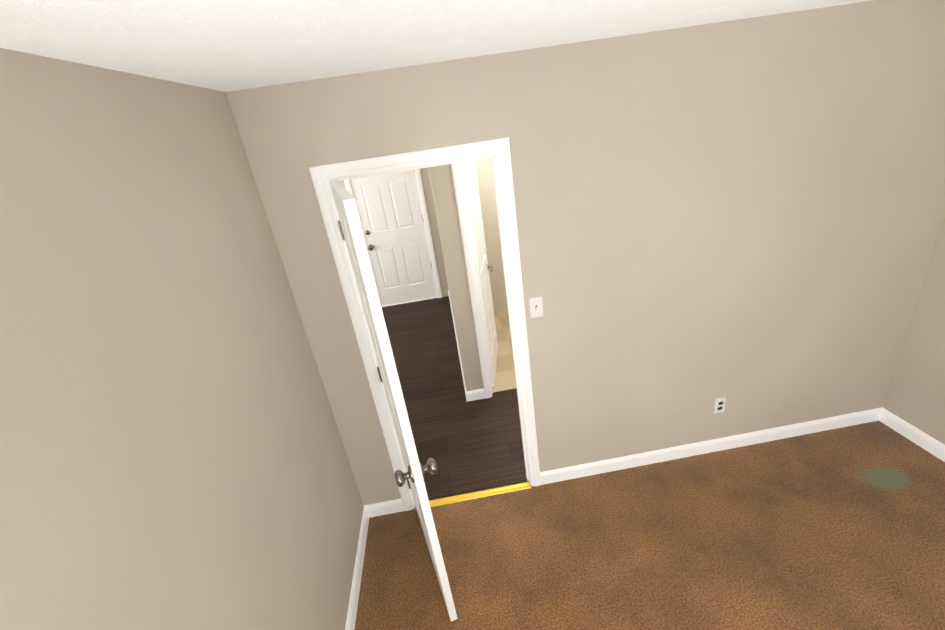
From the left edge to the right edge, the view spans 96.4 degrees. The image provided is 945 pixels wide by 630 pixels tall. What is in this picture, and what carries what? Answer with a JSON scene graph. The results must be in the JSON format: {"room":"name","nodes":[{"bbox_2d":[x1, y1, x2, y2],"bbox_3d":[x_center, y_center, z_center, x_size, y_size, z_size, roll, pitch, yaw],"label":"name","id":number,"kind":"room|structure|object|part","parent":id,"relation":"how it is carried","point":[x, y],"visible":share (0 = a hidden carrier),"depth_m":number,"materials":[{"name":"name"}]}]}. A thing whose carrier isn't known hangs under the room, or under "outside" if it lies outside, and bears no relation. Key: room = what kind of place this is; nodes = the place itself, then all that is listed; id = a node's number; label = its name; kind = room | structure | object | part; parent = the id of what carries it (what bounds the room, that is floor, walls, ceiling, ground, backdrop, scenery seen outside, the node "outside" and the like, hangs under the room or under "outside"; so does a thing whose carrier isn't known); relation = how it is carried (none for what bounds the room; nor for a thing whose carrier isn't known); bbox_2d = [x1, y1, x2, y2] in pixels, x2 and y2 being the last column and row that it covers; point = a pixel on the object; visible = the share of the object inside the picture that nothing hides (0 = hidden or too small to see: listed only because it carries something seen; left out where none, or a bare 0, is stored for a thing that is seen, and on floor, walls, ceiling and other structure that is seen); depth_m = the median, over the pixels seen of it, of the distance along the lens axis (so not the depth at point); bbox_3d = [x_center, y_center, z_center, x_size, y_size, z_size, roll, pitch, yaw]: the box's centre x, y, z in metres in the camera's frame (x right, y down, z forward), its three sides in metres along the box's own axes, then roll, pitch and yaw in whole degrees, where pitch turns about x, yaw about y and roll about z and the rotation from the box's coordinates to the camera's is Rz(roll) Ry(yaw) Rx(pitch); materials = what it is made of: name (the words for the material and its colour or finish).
{"room":"empty bedroom","nodes":[
{"label":"empty bedroom","id":0,"kind":"room"},
{"bbox_2d":[0,48,363,629],"bbox_3d":[-0.719,0.848,0.742,0.120,2.440,3.474,-10,24,-3],"label":"wall","id":1,"kind":"structure","parent":0,"point":[173,455],"depth_m":1.05,"materials":[{"name":"beige paint"}]},
{"bbox_2d":[345,505,372,629],"bbox_3d":[-0.498,1.888,1.240,0.014,0.096,3.204,-10,24,-3],"label":"baseboard","id":2,"kind":"structure","parent":1,"relation":"attached to","point":[367,511],"depth_m":2.32,"materials":[{"name":"white wood"}]},
{"bbox_2d":[338,167,448,296],"bbox_3d":[-1.122,-1.272,5.579,1.520,2.400,0.120,-10,24,-3],"label":"wall","id":3,"kind":"structure","parent":0,"point":[429,201],"depth_m":5.64,"materials":[{"name":"beige paint"}]},
{"bbox_2d":[344,169,441,306],"bbox_3d":[-1.047,-1.148,5.632,0.952,2.112,0.138,-10,24,-3],"label":"door frame","id":4,"kind":"structure","parent":3,"relation":"attached to","point":[348,186],"depth_m":5.63,"materials":[{"name":"white wood"}]},
{"bbox_2d":[350,170,436,305],"bbox_3d":[-1.032,-1.101,5.601,0.820,2.022,0.115,-10,24,-3],"label":"front door","id":5,"kind":"structure","parent":3,"relation":"in","point":[390,216],"depth_m":5.63,"materials":[{"name":"white paint"}]},
{"bbox_3d":[-1.033,-1.198,5.535,0.794,1.380,0.072,-10,24,-3],"label":"knob","id":6,"kind":"part","parent":5,"relation":"part of","materials":[{"name":"white wood"}]},
{"bbox_2d":[0,0,872,91],"bbox_3d":[0.894,-0.592,0.309,3.739,0.080,3.474,-10,24,-3],"label":"ceiling","id":7,"kind":"structure","parent":0,"point":[226,45],"depth_m":1.08,"materials":[{"name":"white paint"}]},
{"bbox_2d":[382,296,528,499],"bbox_3d":[-0.644,0.310,4.939,4.840,0.064,4.810,-10,24,-3],"label":"floor","id":8,"kind":"structure","parent":0,"point":[469,446],"depth_m":3.63,"materials":[{"name":"laminate"}]},
{"bbox_2d":[428,164,483,390],"bbox_3d":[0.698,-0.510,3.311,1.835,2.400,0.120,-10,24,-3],"label":"wall","id":9,"kind":"structure","parent":0,"point":[441,177],"depth_m":3.22,"materials":[{"name":"beige paint"}]},
{"bbox_2d":[448,290,471,401],"bbox_3d":[-0.181,0.197,4.851,0.039,0.096,2.584,-10,24,-3],"label":"baseboard","id":10,"kind":"structure","parent":9,"relation":"attached to","point":[468,393],"depth_m":4.06,"materials":[{"name":"white wood"}]},
{"bbox_2d":[451,162,492,397],"bbox_3d":[0.406,-0.323,3.348,0.896,2.112,0.138,-10,24,-3],"label":"door frame","id":11,"kind":"structure","parent":9,"relation":"attached to","point":[462,212],"depth_m":3.23,"materials":[{"name":"white wood"}]},
{"bbox_2d":[461,160,497,386],"bbox_3d":[0.084,-0.425,3.748,0.135,2.028,0.756,-5,25,8],"label":"bathroom door","id":12,"kind":"structure","parent":9,"relation":"in","point":[475,214],"depth_m":3.63,"materials":[{"name":"white paint"}]},
{"bbox_3d":[0.125,-0.440,4.039,0.135,0.060,0.140,-5,25,8],"label":"handle","id":13,"kind":"part","parent":12,"relation":"part of","materials":[{"name":"silver metal"}]},
{"bbox_2d":[475,158,507,312],"bbox_3d":[0.566,-1.205,4.880,1.715,2.400,0.120,-10,24,-3],"label":"wall","id":14,"kind":"structure","parent":0,"point":[485,178],"depth_m":4.88,"materials":[{"name":"beige paint"}]},
{"bbox_2d":[226,0,944,504],"bbox_3d":[0.877,-0.123,2.354,3.499,2.440,0.120,-10,24,-3],"label":"wall","id":15,"kind":"structure","parent":0,"point":[744,218],"depth_m":2.12,"materials":[{"name":"beige paint"}]},
{"bbox_2d":[330,181,457,621],"bbox_3d":[-0.356,0.446,1.981,0.177,2.028,0.773,-16,25,-15],"label":"bedroom door","id":16,"kind":"structure","parent":15,"relation":"in","point":[350,226],"depth_m":1.63,"materials":[{"name":"white paint"}]},
{"bbox_3d":[-0.362,0.445,1.998,0.177,1.692,0.738,-16,25,-15],"label":"knob","id":17,"kind":"part","parent":16,"relation":"part of","materials":[{"name":"silver metal"}]},
{"bbox_2d":[309,137,540,510],"bbox_3d":[-0.143,0.203,2.372,0.896,2.112,0.156,-10,24,-3],"label":"door frame","id":18,"kind":"structure","parent":15,"relation":"attached to","point":[321,175],"depth_m":2.09,"materials":[{"name":"white wood"}]},
{"bbox_2d":[529,296,542,317],"bbox_3d":[0.341,-0.038,2.250,0.070,0.115,0.017,-10,24,-3],"label":"bedroom light switch","id":19,"kind":"object","parent":15,"relation":"attached to","point":[536,306],"visible":1,"depth_m":2.25,"materials":[{"name":"white plastic"}]},
{"bbox_2d":[540,407,884,484],"bbox_3d":[1.593,0.867,2.800,2.341,0.096,0.014,-10,24,-3],"label":"baseboard","id":20,"kind":"structure","parent":15,"relation":"attached to","point":[614,464],"depth_m":2.79,"materials":[{"name":"white wood"}]},
{"bbox_2d":[713,397,725,413],"bbox_3d":[1.565,0.573,2.672,0.070,0.115,0.007,-10,24,-3],"label":"outlet","id":21,"kind":"object","parent":15,"relation":"attached to","point":[719,405],"visible":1,"depth_m":2.67,"materials":[{"name":"white plastic"}]},
{"bbox_2d":[355,421,944,629],"bbox_3d":[1.237,1.695,1.288,3.739,0.060,3.360,-10,24,-3],"label":"floor carpet","id":22,"kind":"object","parent":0,"point":[842,528],"visible":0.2,"depth_m":2.27,"materials":[{"name":"brown carpet"}]},
{"bbox_2d":[415,482,530,509],"bbox_3d":[0.004,1.173,2.752,0.760,0.010,0.056,-10,24,-3],"label":"threshold strip","id":23,"kind":"object","parent":22,"relation":"on","point":[479,494],"visible":0.85,"depth_m":2.75,"materials":[{"name":"gold metal"}]},
{"bbox_2d":[883,216,944,444],"bbox_3d":[2.845,0.241,0.911,0.120,2.440,3.474,-10,24,-3],"label":"wall","id":24,"kind":"structure","parent":0,"point":[915,396],"depth_m":2.53,"materials":[{"name":"beige paint"}]},
{"bbox_2d":[881,409,944,461],"bbox_3d":[2.935,1.304,1.403,0.014,0.096,3.204,-10,24,-3],"label":"baseboard","id":25,"kind":"structure","parent":24,"relation":"attached to","point":[923,440],"depth_m":2.65,"materials":[{"name":"white wood"}]}
]}

